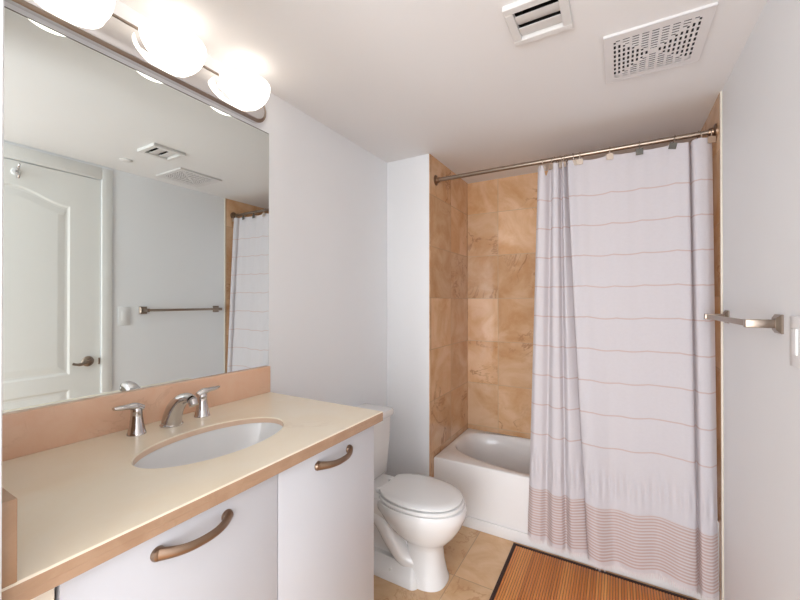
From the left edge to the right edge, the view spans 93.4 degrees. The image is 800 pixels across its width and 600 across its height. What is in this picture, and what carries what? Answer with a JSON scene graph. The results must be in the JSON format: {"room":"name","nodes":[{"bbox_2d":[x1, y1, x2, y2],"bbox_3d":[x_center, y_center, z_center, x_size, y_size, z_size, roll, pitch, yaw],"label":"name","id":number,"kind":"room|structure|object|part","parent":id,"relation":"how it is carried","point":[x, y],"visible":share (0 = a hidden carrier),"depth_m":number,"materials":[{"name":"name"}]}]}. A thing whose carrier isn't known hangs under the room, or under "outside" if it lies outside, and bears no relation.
{"room":"bathroom","nodes":[
{"label":"bathroom","id":0,"kind":"room"},
{"bbox_2d":[0,0,3,599],"bbox_3d":[-0.829,0.222,0.604,0.620,2.296,0.122,0,0,30],"label":"wall","id":1,"kind":"structure","parent":0,"point":[1,1],"depth_m":0.50,"materials":[{"name":"paint"}]},
{"bbox_2d":[4,0,386,474],"bbox_3d":[-0.888,0.224,1.222,0.100,2.296,4.635,0,0,30],"label":"wall","id":2,"kind":"structure","parent":0,"point":[328,193],"depth_m":1.96,"materials":[{"name":"paint"}]},
{"bbox_2d":[2,6,268,413],"bbox_3d":[-0.821,-0.224,1.234,0.006,1.018,0.974,0,0,30],"label":"wall mirror","id":3,"kind":"object","parent":2,"relation":"attached to","point":[136,207],"visible":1,"depth_m":1.16,"materials":[{"name":"clear glass"}]},
{"bbox_2d":[2,366,269,461],"bbox_3d":[-0.815,0.342,1.227,0.020,0.113,0.970,0,0,30],"label":"backsplash","id":4,"kind":"structure","parent":2,"relation":"attached to","point":[25,432],"depth_m":1.11,"materials":[{"name":"beige stone"}]},
{"bbox_2d":[4,0,269,123],"bbox_3d":[-0.739,-0.804,1.230,0.156,0.114,0.849,0,0,30],"label":"vanity light","id":5,"kind":"object","parent":2,"relation":"attached to","point":[170,52],"visible":1,"depth_m":1.19,"materials":[{"name":"white glass"}]},
{"bbox_3d":[-0.851,-0.807,0.992,0.112,0.090,0.200,0,0,30],"label":"lamp shade","id":6,"kind":"part","parent":5,"relation":"part of","materials":[{"name":"white glass"}]},
{"bbox_3d":[-0.714,-0.806,1.229,0.112,0.090,0.200,0,0,30],"label":"lamp shade","id":7,"kind":"part","parent":5,"relation":"part of","materials":[{"name":"white glass"}]},
{"bbox_3d":[-0.577,-0.805,1.466,0.112,0.090,0.200,0,0,30],"label":"lamp shade","id":8,"kind":"part","parent":5,"relation":"part of","materials":[{"name":"white glass"}]},
{"bbox_2d":[387,154,428,476],"bbox_3d":[0.225,0.231,2.744,0.310,2.296,0.711,0,0,30],"label":"wall","id":9,"kind":"structure","parent":0,"point":[407,179],"depth_m":2.43,"materials":[{"name":"paint"}]},
{"bbox_2d":[429,154,467,476],"bbox_3d":[0.361,0.231,2.667,0.004,2.296,0.708,0,0,30],"label":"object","id":10,"kind":"structure","parent":9,"relation":"attached to","point":[448,200],"depth_m":2.60,"materials":[{"name":"tile"}]},
{"bbox_2d":[119,0,766,183],"bbox_3d":[-0.093,-0.976,0.770,1.934,0.100,4.635,0,0,30],"label":"ceiling","id":11,"kind":"structure","parent":0,"point":[449,81],"depth_m":1.51,"materials":[{"name":"paint"}]},
{"bbox_2d":[502,0,572,45],"bbox_3d":[0.448,-0.962,1.221,0.187,0.113,0.188,0,0,30],"label":"ceiling vent","id":12,"kind":"object","parent":11,"relation":"in","point":[536,19],"visible":1,"depth_m":1.24,"materials":[{"name":"white metal"}]},
{"bbox_3d":[0.441,-0.917,1.207,0.131,0.012,0.053,0,0,30],"label":"blade","id":13,"kind":"part","parent":12,"relation":"part of","materials":[{"name":"white metal"}]},
{"bbox_3d":[0.469,-0.916,1.257,0.131,0.012,0.054,0,0,30],"label":"blade","id":14,"kind":"part","parent":12,"relation":"part of","materials":[{"name":"white metal"}]},
{"bbox_2d":[603,1,717,83],"bbox_3d":[0.926,-0.965,1.379,0.314,0.106,0.314,0,0,30],"label":"ceiling vent","id":15,"kind":"object","parent":11,"relation":"in","point":[680,36],"visible":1,"depth_m":1.36,"materials":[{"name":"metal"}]},
{"bbox_2d":[374,526,698,599],"bbox_3d":[-0.093,1.410,0.760,1.934,0.080,4.635,0,0,30],"label":"floor","id":16,"kind":"structure","parent":0,"point":[475,560],"depth_m":1.92,"materials":[{"name":"tile"}]},
{"bbox_2d":[31,425,373,599],"bbox_3d":[-0.557,0.900,1.068,0.621,0.942,0.918,0,0,30],"label":"vanity cabinet","id":17,"kind":"object","parent":16,"relation":"on","point":[305,531],"visible":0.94,"depth_m":0.94,"materials":[{"name":"white laminate"}]},
{"bbox_3d":[-0.426,0.834,0.770,0.020,0.802,0.430,0,0,30],"label":"door","id":18,"kind":"part","parent":17,"relation":"part of","materials":[{"name":"white laminate"}]},
{"bbox_2d":[1,366,382,599],"bbox_3d":[-0.563,0.356,1.082,0.601,0.152,0.970,0,0,30],"label":"countertop","id":19,"kind":"structure","parent":17,"relation":"on","point":[75,499],"depth_m":0.90,"materials":[{"name":"beige stone"}]},
{"bbox_2d":[112,386,219,436],"bbox_3d":[-0.684,0.343,1.181,0.164,0.111,0.327,0,0,30],"label":"faucet","id":20,"kind":"object","parent":19,"relation":"on","point":[173,413],"visible":1,"depth_m":1.16,"materials":[{"name":"silver metal"}]},
{"bbox_3d":[-0.793,0.318,1.103,0.031,0.029,0.082,0,0,30],"label":"lever","id":21,"kind":"part","parent":20,"relation":"part of","materials":[{"name":"silver metal"}]},
{"bbox_3d":[-0.783,0.355,1.121,0.050,0.086,0.050,0,0,30],"label":"handle","id":22,"kind":"part","parent":20,"relation":"part of","materials":[{"name":"silver metal"}]},
{"bbox_3d":[-0.691,0.343,1.181,0.152,0.111,0.066,0,0,30],"label":"spout","id":23,"kind":"part","parent":20,"relation":"part of","materials":[{"name":"silver metal"}]},
{"bbox_3d":[-0.681,0.356,1.297,0.050,0.086,0.050,0,0,30],"label":"handle","id":24,"kind":"part","parent":20,"relation":"part of","materials":[{"name":"silver metal"}]},
{"bbox_3d":[-0.670,0.319,1.315,0.031,0.029,0.082,0,0,30],"label":"lever","id":25,"kind":"part","parent":20,"relation":"part of","materials":[{"name":"silver metal"}]},
{"bbox_2d":[134,422,282,468],"bbox_3d":[-0.524,0.492,1.086,0.274,0.152,0.454,0,0,30],"label":"sink","id":26,"kind":"object","parent":19,"relation":"in","point":[216,443],"visible":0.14,"depth_m":1.19,"materials":[{"name":"ceramic"}]},
{"bbox_3d":[-0.401,0.474,0.758,0.038,0.027,0.171,0,0,30],"label":"pull handle","id":27,"kind":"part","parent":17,"relation":"part of","materials":[{"name":"brown metal"}]},
{"bbox_3d":[-0.209,0.836,1.147,0.020,0.802,0.434,0,0,30],"label":"door","id":28,"kind":"part","parent":17,"relation":"part of","materials":[{"name":"white laminate"}]},
{"bbox_3d":[-0.184,0.476,1.135,0.038,0.027,0.171,0,0,30],"label":"pull handle","id":29,"kind":"part","parent":17,"relation":"part of","materials":[{"name":"brown metal"}]},
{"bbox_2d":[356,403,466,591],"bbox_3d":[-0.004,0.999,1.960,0.717,0.752,0.388,0,0,30],"label":"toilet","id":30,"kind":"object","parent":16,"relation":"on","point":[416,516],"visible":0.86,"depth_m":1.82,"materials":[{"name":"ceramic"}]},
{"bbox_3d":[-0.219,0.643,2.085,0.222,0.040,0.388,0,0,30],"label":"tank lid","id":31,"kind":"part","parent":30,"relation":"part of","materials":[{"name":"ceramic"}]},
{"bbox_3d":[-0.222,0.828,2.086,0.202,0.328,0.366,0,0,30],"label":"tank","id":32,"kind":"part","parent":30,"relation":"part of","materials":[{"name":"ceramic"}]},
{"bbox_3d":[0.114,0.961,1.891,0.403,0.020,0.328,0,0,30],"label":"lid","id":33,"kind":"part","parent":30,"relation":"part of","materials":[{"name":"plastic"}]},
{"bbox_3d":[0.119,0.983,1.889,0.410,0.016,0.344,0,0,30],"label":"seat","id":34,"kind":"part","parent":30,"relation":"part of","materials":[{"name":"plastic"}]},
{"bbox_2d":[434,428,719,599],"bbox_3d":[0.984,1.188,2.325,1.412,0.378,0.648,0,0,30],"label":"bathtub","id":35,"kind":"object","parent":16,"relation":"on","point":[491,470],"visible":0.36,"depth_m":2.25,"materials":[{"name":"ceramic"}]},
{"bbox_2d":[489,543,694,599],"bbox_3d":[0.849,1.369,1.667,0.818,0.009,0.586,0,0,30],"label":"bath mat","id":36,"kind":"object","parent":16,"relation":"on","point":[527,573],"visible":1,"depth_m":1.82,"materials":[{"name":"brown wood"}]},
{"bbox_2d":[722,0,799,599],"bbox_3d":[0.701,0.220,0.308,0.100,2.296,4.635,0,0,30],"label":"wall","id":37,"kind":"structure","parent":0,"point":[761,93],"depth_m":1.21,"materials":[{"name":"paint"}]},
{"bbox_2d":[434,124,716,185],"bbox_3d":[0.845,-0.777,2.091,1.412,0.066,0.066,0,0,30],"label":"curtain rod","id":38,"kind":"object","parent":37,"relation":"attached to","point":[437,180],"visible":0.99,"depth_m":2.01,"materials":[{"name":"silver metal"}]},
{"bbox_2d":[576,152,582,164],"bbox_3d":[0.965,-0.757,2.020,0.031,0.075,0.042,0,0,30],"label":"curtain hook","id":39,"kind":"object","parent":38,"relation":"hanging from","point":[579,161],"visible":0.93,"depth_m":2.00,"materials":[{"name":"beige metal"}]},
{"bbox_2d":[606,147,612,159],"bbox_3d":[1.086,-0.757,1.950,0.031,0.075,0.042,0,0,30],"label":"curtain hook","id":40,"kind":"object","parent":38,"relation":"hanging from","point":[609,156],"visible":0.95,"depth_m":1.93,"materials":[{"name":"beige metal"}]},
{"bbox_2d":[636,141,642,154],"bbox_3d":[1.197,-0.757,1.886,0.031,0.075,0.042,0,0,30],"label":"curtain hook","id":41,"kind":"object","parent":38,"relation":"hanging from","point":[639,151],"visible":0.98,"depth_m":1.87,"materials":[{"name":"silver metal"}]},
{"bbox_2d":[668,135,676,148],"bbox_3d":[1.313,-0.757,1.819,0.037,0.076,0.042,0,0,27],"label":"curtain hook","id":42,"kind":"object","parent":38,"relation":"hanging from","point":[672,145],"visible":0.98,"depth_m":1.80,"materials":[{"name":"silver metal"}]},
{"bbox_2d":[708,130,715,142],"bbox_3d":[1.436,-0.758,1.748,0.031,0.075,0.042,0,0,19],"label":"curtain hook","id":43,"kind":"object","parent":38,"relation":"hanging from","point":[711,139],"visible":0.98,"depth_m":1.73,"materials":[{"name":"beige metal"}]},
{"bbox_2d":[698,93,721,599],"bbox_3d":[1.594,0.228,1.965,0.007,2.296,0.695,0,0,30],"label":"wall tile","id":44,"kind":"structure","parent":37,"relation":"attached to","point":[713,118],"depth_m":1.71,"materials":[{"name":"stone"}]},
{"bbox_2d":[720,91,723,599],"bbox_3d":[1.418,0.226,1.660,0.008,2.296,0.010,0,0,30],"label":"trim","id":45,"kind":"structure","parent":37,"relation":"attached to","point":[721,158],"depth_m":1.66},
{"bbox_2d":[704,310,783,333],"bbox_3d":[1.198,0.070,1.349,0.078,0.054,0.640,0,0,30],"label":"towel bar","id":46,"kind":"object","parent":37,"relation":"attached to","point":[776,323],"visible":1,"depth_m":1.09,"materials":[{"name":"silver metal"}]},
{"bbox_3d":[1.341,0.071,1.605,0.070,0.024,0.024,0,0,30],"label":"post","id":47,"kind":"part","parent":46,"relation":"part of","materials":[{"name":"silver metal"}]},
{"bbox_3d":[1.372,0.071,1.587,0.014,0.054,0.054,0,0,30],"label":"wall plate","id":48,"kind":"part","parent":46,"relation":"part of","materials":[{"name":"silver metal"}]},
{"bbox_3d":[1.048,0.068,1.097,0.070,0.024,0.024,0,0,30],"label":"post","id":49,"kind":"part","parent":46,"relation":"part of","materials":[{"name":"silver metal"}]},
{"bbox_3d":[1.079,0.068,1.079,0.014,0.054,0.054,0,0,30],"label":"wall plate","id":50,"kind":"part","parent":46,"relation":"part of","materials":[{"name":"silver metal"}]},
{"bbox_2d":[790,316,799,368],"bbox_3d":[1.019,0.108,0.972,0.010,0.132,0.078,0,0,30],"label":"light switch","id":51,"kind":"object","parent":37,"relation":"attached to","point":[794,320],"visible":1,"depth_m":0.96,"materials":[{"name":"plastic"}]},
{"bbox_3d":[1.041,0.231,2.735,1.934,2.296,0.088,0,0,30],"label":"wall","id":52,"kind":"structure","parent":0,"visible":0},
{"bbox_2d":[468,171,547,438],"bbox_3d":[1.149,0.230,2.615,1.413,2.296,0.012,0,0,30],"label":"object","id":53,"kind":"structure","parent":52,"relation":"attached to","point":[502,212],"depth_m":2.83,"materials":[{"name":"tile"}]},
{"label":"curtain hook","id":54,"kind":"object","parent":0,"visible":0},
{"bbox_2d":[527,138,718,599],"bbox_3d":[1.063,0.291,1.891,0.816,2.083,0.190,0,0,30],"label":"shower curtain","id":55,"kind":"object","parent":54,"relation":"hanging from","point":[623,441],"visible":1,"depth_m":1.85,"materials":[{"name":"fabric"}]}
]}

